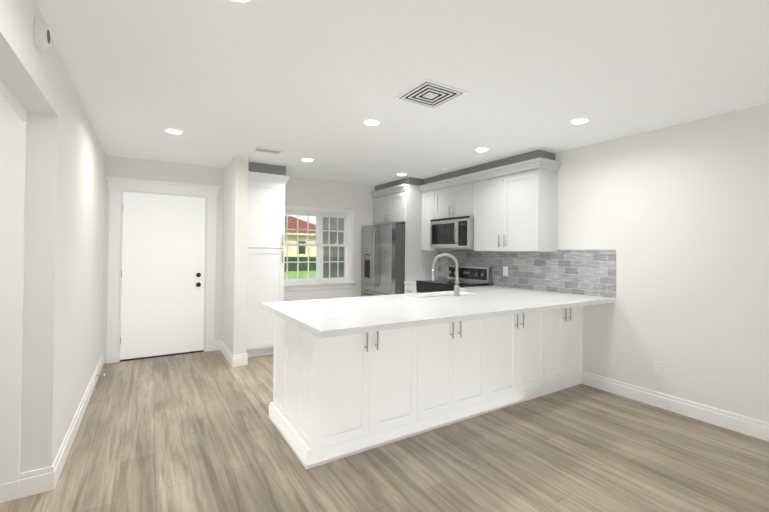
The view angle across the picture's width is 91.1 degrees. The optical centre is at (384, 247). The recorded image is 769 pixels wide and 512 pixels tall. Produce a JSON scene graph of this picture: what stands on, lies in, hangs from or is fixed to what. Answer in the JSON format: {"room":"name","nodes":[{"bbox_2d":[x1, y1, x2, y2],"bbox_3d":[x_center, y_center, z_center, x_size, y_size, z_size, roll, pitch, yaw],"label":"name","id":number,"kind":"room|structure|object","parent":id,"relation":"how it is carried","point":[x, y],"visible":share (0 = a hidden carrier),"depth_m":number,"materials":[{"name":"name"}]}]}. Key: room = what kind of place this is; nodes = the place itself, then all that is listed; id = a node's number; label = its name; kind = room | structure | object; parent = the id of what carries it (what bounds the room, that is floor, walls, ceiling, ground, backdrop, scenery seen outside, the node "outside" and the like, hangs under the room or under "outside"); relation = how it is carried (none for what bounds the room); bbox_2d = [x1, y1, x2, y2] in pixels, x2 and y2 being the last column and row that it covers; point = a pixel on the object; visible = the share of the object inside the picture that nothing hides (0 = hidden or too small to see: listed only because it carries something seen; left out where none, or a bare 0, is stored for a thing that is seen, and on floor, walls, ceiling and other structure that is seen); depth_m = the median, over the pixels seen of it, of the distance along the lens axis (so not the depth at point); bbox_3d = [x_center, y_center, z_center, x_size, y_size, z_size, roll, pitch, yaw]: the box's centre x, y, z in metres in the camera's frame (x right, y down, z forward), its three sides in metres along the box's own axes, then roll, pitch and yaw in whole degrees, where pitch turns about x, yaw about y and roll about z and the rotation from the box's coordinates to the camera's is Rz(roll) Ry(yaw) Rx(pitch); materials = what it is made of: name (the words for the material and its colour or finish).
{"room":"kitchen","nodes":[
{"label":"kitchen","id":0,"kind":"room"},
{"bbox_2d":[20,129,26,458],"bbox_3d":[-3.129,0.109,1.395,2.677,2.448,0.130,1,-1,-32],"label":"wall","id":1,"kind":"structure","parent":0,"point":[23,294],"depth_m":2.04,"materials":[{"name":"white paint"}]},
{"bbox_2d":[0,467,47,502],"bbox_3d":[-3.002,1.269,1.383,2.670,0.130,0.016,1,-1,-32],"label":"baseboard","id":2,"kind":"structure","parent":1,"relation":"attached to","point":[36,481],"depth_m":2.04,"materials":[{"name":"white wood"}]},
{"bbox_2d":[0,0,105,472],"bbox_3d":[-1.469,0.123,1.388,0.130,2.448,7.077,1,-1,-32],"label":"wall","id":3,"kind":"structure","parent":0,"point":[64,257],"depth_m":2.11,"materials":[{"name":"white paint"}]},
{"bbox_2d":[0,82,26,484],"bbox_3d":[-1.744,0.272,1.583,0.124,2.150,1.019,1,-1,-32],"label":"door frame","id":4,"kind":"structure","parent":3,"relation":"attached to","point":[13,119],"depth_m":2.01,"materials":[{"name":"white wood"}]},
{"bbox_2d":[33,16,50,51],"bbox_3d":[-1.563,-0.970,1.726,0.040,0.144,0.144,1,-1,-32],"label":"smoke detector","id":5,"kind":"object","parent":3,"relation":"attached to","point":[42,34],"visible":1,"depth_m":1.69,"materials":[{"name":"white plastic"}]},
{"bbox_2d":[44,353,103,491],"bbox_3d":[-2.570,1.293,3.254,0.019,0.130,2.733,1,-1,-32],"label":"baseboard","id":6,"kind":"structure","parent":3,"relation":"attached to","point":[52,473],"depth_m":2.49,"materials":[{"name":"white wood"}]},
{"bbox_2d":[221,155,248,355],"bbox_3d":[-1.906,0.157,4.771,0.140,2.448,0.877,1,-1,-32],"label":"wall","id":7,"kind":"structure","parent":0,"point":[234,250],"depth_m":4.43,"materials":[{"name":"white paint"}]},
{"bbox_2d":[216,340,235,366],"bbox_3d":[-1.990,1.314,4.703,0.048,0.130,0.893,1,-1,-32],"label":"baseboard","id":8,"kind":"structure","parent":7,"relation":"attached to","point":[220,346],"depth_m":4.64,"materials":[{"name":"white wood"}]},
{"bbox_2d":[102,155,374,363],"bbox_3d":[-1.574,0.168,5.566,4.384,2.448,0.120,1,-1,-32],"label":"wall","id":9,"kind":"structure","parent":0,"point":[317,193],"depth_m":5.10,"materials":[{"name":"white paint"}]},
{"bbox_2d":[120,350,203,361],"bbox_3d":[-2.805,1.366,4.790,0.906,0.014,0.116,1,-1,-32],"label":"door threshold sill","id":10,"kind":"structure","parent":9,"relation":"attached to","point":[161,355],"depth_m":4.73,"materials":[{"name":"brown"}]},
{"bbox_2d":[120,192,204,359],"bbox_3d":[-2.767,0.348,4.753,0.903,2.018,0.112,1,-1,-32],"label":"entry door","id":11,"kind":"structure","parent":9,"relation":"in","point":[162,273],"depth_m":4.75,"materials":[{"name":"white wood"}]},
{"bbox_2d":[106,176,219,363],"bbox_3d":[-2.785,0.276,4.786,1.230,2.195,0.158,1,-1,-32],"label":"door frame","id":12,"kind":"structure","parent":9,"relation":"attached to","point":[116,185],"depth_m":4.58,"materials":[{"name":"white wood"}]},
{"bbox_2d":[284,205,354,290],"bbox_3d":[-1.093,0.019,5.830,1.380,1.260,0.155,1,-1,-32],"label":"window","id":13,"kind":"structure","parent":9,"relation":"in","point":[332,250],"depth_m":5.99,"materials":[{"name":"white"}]},
{"bbox_2d":[0,350,768,511],"bbox_3d":[-0.761,1.409,1.824,7.181,0.100,7.317,1,-1,-32],"label":"floor","id":14,"kind":"structure","parent":0,"point":[194,432],"depth_m":2.44,"materials":[{"name":"wood"}]},
{"bbox_2d":[246,162,289,356],"bbox_3d":[-1.652,0.163,5.024,0.550,2.445,0.710,1,-1,-32],"label":"pantry cabinet","id":15,"kind":"object","parent":14,"relation":"on","point":[266,234],"visible":0.67,"depth_m":4.75,"materials":[{"name":"white wood"}]},
{"bbox_2d":[270,313,425,469],"bbox_3d":[-0.305,0.938,2.913,0.868,0.874,0.854,1,-1,-32],"label":"base cabinet","id":16,"kind":"object","parent":14,"relation":"on","point":[353,375],"depth_m":2.54,"materials":[{"name":"white wood"}]},
{"bbox_2d":[262,287,613,340],"bbox_3d":[0.604,0.494,3.358,3.017,0.040,1.258,1,-1,-32],"label":"countertop","id":17,"kind":"structure","parent":16,"relation":"on","point":[347,316],"depth_m":2.89,"materials":[{"name":"white stone"}]},
{"bbox_2d":[430,293,449,296],"bbox_3d":[0.560,0.620,3.842,0.756,0.226,0.306,1,-1,-32],"label":"sink","id":18,"kind":"object","parent":17,"relation":"in","point":[431,294],"depth_m":4.01,"materials":[{"name":"white"}]},
{"bbox_2d":[431,253,461,296],"bbox_3d":[0.608,0.267,3.688,0.251,0.420,0.186,1,-1,-32],"label":"faucet","id":19,"kind":"object","parent":17,"relation":"on","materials":[{"name":"silver metal"}]},
{"bbox_2d":[360,223,404,295],"bbox_3d":[0.170,0.535,6.016,0.880,1.755,0.920,1,-1,-32],"label":"refrigerator","id":20,"kind":"object","parent":14,"relation":"on","point":[382,259],"visible":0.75,"depth_m":5.63,"materials":[{"name":"silver metal"}]},
{"bbox_2d":[370,177,437,280],"bbox_3d":[0.292,0.192,6.084,0.663,2.445,0.973,1,-1,-32],"label":"surround","id":21,"kind":"object","parent":14,"relation":"on","point":[399,201],"visible":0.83,"depth_m":5.66,"materials":[{"name":"grey wood"}]},
{"bbox_2d":[404,285,416,293],"bbox_3d":[0.637,0.975,5.537,0.638,0.874,0.308,1,-1,-32],"label":"base cabinet","id":22,"kind":"object","parent":14,"relation":"on","point":[409,286],"depth_m":5.39,"materials":[{"name":"white"}]},
{"bbox_2d":[404,281,415,284],"bbox_3d":[0.637,0.518,5.539,0.647,0.040,0.309,1,-1,-32],"label":"countertop","id":23,"kind":"structure","parent":22,"relation":"on","point":[405,282],"depth_m":5.42,"materials":[{"name":"white stone"}]},
{"bbox_2d":[460,285,503,289],"bbox_3d":[1.206,0.513,4.630,0.647,0.040,0.255,1,-1,-32],"label":"countertop","id":24,"kind":"structure","parent":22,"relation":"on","point":[492,286],"depth_m":4.60,"materials":[{"name":"white stone"}]},
{"bbox_2d":[416,265,492,292],"bbox_3d":[0.893,0.834,5.048,0.721,1.150,0.789,1,-1,-32],"label":"range","id":25,"kind":"object","parent":14,"relation":"on","point":[470,276],"visible":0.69,"depth_m":5.01,"materials":[{"name":"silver metal"}]},
{"bbox_2d":[426,317,493,431],"bbox_3d":[0.318,0.947,3.297,0.823,0.874,0.844,1,-1,-32],"label":"base cabinet","id":26,"kind":"object","parent":14,"relation":"on","point":[459,354],"depth_m":2.97,"materials":[{"name":"white wood"}]},
{"bbox_2d":[494,313,549,410],"bbox_3d":[0.956,0.957,3.696,0.907,0.874,0.844,1,-1,-32],"label":"base cabinet","id":27,"kind":"object","parent":14,"relation":"on","point":[522,342],"depth_m":3.36,"materials":[{"name":"white wood"}]},
{"bbox_2d":[550,305,585,392],"bbox_3d":[1.534,0.967,4.057,0.686,0.874,0.844,1,-1,-32],"label":"base cabinet","id":28,"kind":"object","parent":14,"relation":"on","point":[566,325],"depth_m":3.72,"materials":[{"name":"white wood"}]},
{"bbox_2d":[35,0,768,185],"bbox_3d":[-0.738,-1.139,1.852,7.181,0.100,7.317,1,-1,-32],"label":"ceiling","id":29,"kind":"structure","parent":0,"point":[222,84],"depth_m":2.35,"materials":[{"name":"white paint"}]},
{"bbox_2d":[164,128,183,134],"bbox_3d":[-1.962,-1.078,3.516,0.164,0.008,0.164,1,-1,-32],"label":"recessed light","id":30,"kind":"object","parent":29,"relation":"in","point":[173,131],"visible":1,"depth_m":3.50,"materials":[{"name":"white plastic"}]},
{"bbox_2d":[228,0,254,3],"bbox_3d":[-0.631,-1.087,1.602,0.164,0.008,0.164,1,-1,-32],"label":"recessed light","id":31,"kind":"object","parent":29,"relation":"in","point":[242,1],"visible":1,"depth_m":1.66,"materials":[{"name":"white plastic"}]},
{"bbox_2d":[252,147,283,154],"bbox_3d":[-1.290,-1.066,4.180,0.310,0.005,0.180,1,-1,-32],"label":"ceiling vent","id":32,"kind":"object","parent":29,"relation":"in","point":[266,150],"visible":0.98,"depth_m":4.16,"materials":[{"name":"white metal"}]},
{"bbox_2d":[301,158,313,161],"bbox_3d":[-0.934,-1.057,4.568,0.164,0.008,0.164,1,-1,-32],"label":"recessed light","id":33,"kind":"object","parent":29,"relation":"in","point":[307,159],"visible":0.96,"depth_m":4.54,"materials":[{"name":"white plastic"}]},
{"bbox_2d":[362,119,381,125],"bbox_3d":[-0.107,-1.065,3.222,0.164,0.008,0.164,1,-1,-32],"label":"recessed light","id":34,"kind":"object","parent":29,"relation":"in","point":[371,122],"visible":1,"depth_m":3.21,"materials":[{"name":"white"}]},
{"bbox_2d":[393,78,468,109],"bbox_3d":[0.324,-1.068,2.659,0.380,0.006,0.380,1,-1,-32],"label":"ceiling vent","id":35,"kind":"object","parent":29,"relation":"in","point":[429,94],"visible":1,"depth_m":2.64,"materials":[{"name":"white metal"}]},
{"bbox_2d":[474,147,489,151],"bbox_3d":[1.046,-1.046,4.050,0.164,0.008,0.164,1,-1,-32],"label":"recessed light","id":36,"kind":"object","parent":29,"relation":"in","point":[483,149],"visible":1,"depth_m":4.03,"materials":[{"name":"white"}]},
{"bbox_2d":[569,117,590,124],"bbox_3d":[1.627,-1.050,3.139,0.164,0.008,0.164,1,-1,-32],"label":"recessed light","id":37,"kind":"object","parent":29,"relation":"in","point":[579,120],"visible":0.98,"depth_m":3.12,"materials":[{"name":"white"}]},
{"bbox_2d":[451,103,768,422],"bbox_3d":[2.244,0.182,3.710,0.120,2.448,7.317,1,-1,-32],"label":"wall","id":38,"kind":"structure","parent":0,"point":[676,217],"depth_m":3.17,"materials":[{"name":"white paint"}]},
{"bbox_2d":[421,186,450,250],"bbox_3d":[0.777,-0.400,5.636,0.332,0.913,0.301,1,-1,-32],"label":"upper cabinet","id":39,"kind":"object","parent":38,"relation":"attached to","point":[428,196],"depth_m":5.57,"materials":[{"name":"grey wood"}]},
{"bbox_2d":[431,178,470,219],"bbox_3d":[1.063,-0.626,5.183,0.332,0.465,0.768,1,-1,-32],"label":"upper cabinet","id":40,"kind":"object","parent":38,"relation":"attached to","point":[452,199],"depth_m":5.10,"materials":[{"name":"grey wood"}]},
{"bbox_2d":[430,216,473,248],"bbox_3d":[1.007,-0.188,5.146,0.453,0.407,0.762,1,-1,-32],"label":"microwave","id":41,"kind":"object","parent":40,"relation":"attached to","point":[455,233],"visible":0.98,"depth_m":4.98,"materials":[{"name":"silver metal"}]},
{"bbox_2d":[471,162,558,251],"bbox_3d":[1.515,-0.406,4.456,0.332,0.913,0.939,1,-1,-32],"label":"upper cabinet","id":42,"kind":"object","parent":38,"relation":"attached to","point":[509,203],"depth_m":4.21,"materials":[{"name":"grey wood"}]},
{"bbox_2d":[438,250,615,297],"bbox_3d":[1.526,0.264,4.733,0.008,0.464,2.624,1,-1,-32],"label":"tile backsplash","id":43,"kind":"structure","parent":38,"relation":"attached to","point":[588,272],"depth_m":4.21,"materials":[{"name":"tile"}]},
{"bbox_2d":[503,266,507,275],"bbox_3d":[1.517,0.298,4.731,0.008,0.116,0.072,1,-1,-32],"label":"outlet","id":44,"kind":"object","parent":43,"relation":"attached to","point":[505,270],"visible":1,"depth_m":4.72,"materials":[{"name":"white plastic"}]},
{"bbox_2d":[654,361,663,376],"bbox_3d":[2.406,1.068,3.307,0.008,0.116,0.072,1,-1,-32],"label":"outlet","id":45,"kind":"object","parent":38,"relation":"attached to","point":[659,368],"visible":1,"depth_m":3.30,"materials":[{"name":"white plastic"}]},
{"bbox_2d":[582,371,768,441],"bbox_3d":[3.045,1.332,2.272,0.016,0.130,3.800,1,-1,-32],"label":"baseboard","id":46,"kind":"structure","parent":38,"relation":"attached to","point":[755,428],"depth_m":3.14,"materials":[{"name":"white wood"}]},
{"label":"outside","id":47,"kind":"structure","parent":0,"visible":0},
{"bbox_2d":[284,271,315,278],"bbox_3d":[-9.898,1.800,32.510,42.000,0.130,54.398,1,-1,-32],"label":"lawn","id":48,"kind":"structure","parent":47,"point":[301,275],"depth_m":23.01,"materials":[{"name":"green plant"}]},
{"bbox_2d":[284,257,315,270],"bbox_3d":[-2.419,1.273,29.995,24.000,1.000,1.400,1,-1,-32],"label":"hedge","id":49,"kind":"object","parent":48,"relation":"on","point":[304,266],"depth_m":26.93,"materials":[{"name":"green plant"}]},
{"bbox_2d":[284,216,315,256],"bbox_3d":[-12.601,-0.892,42.274,12.700,5.420,10.400,1,-1,-32],"label":"house","id":50,"kind":"structure","parent":48,"relation":"on","point":[312,236],"depth_m":39.64,"materials":[{"name":"ceramic"}]}
]}

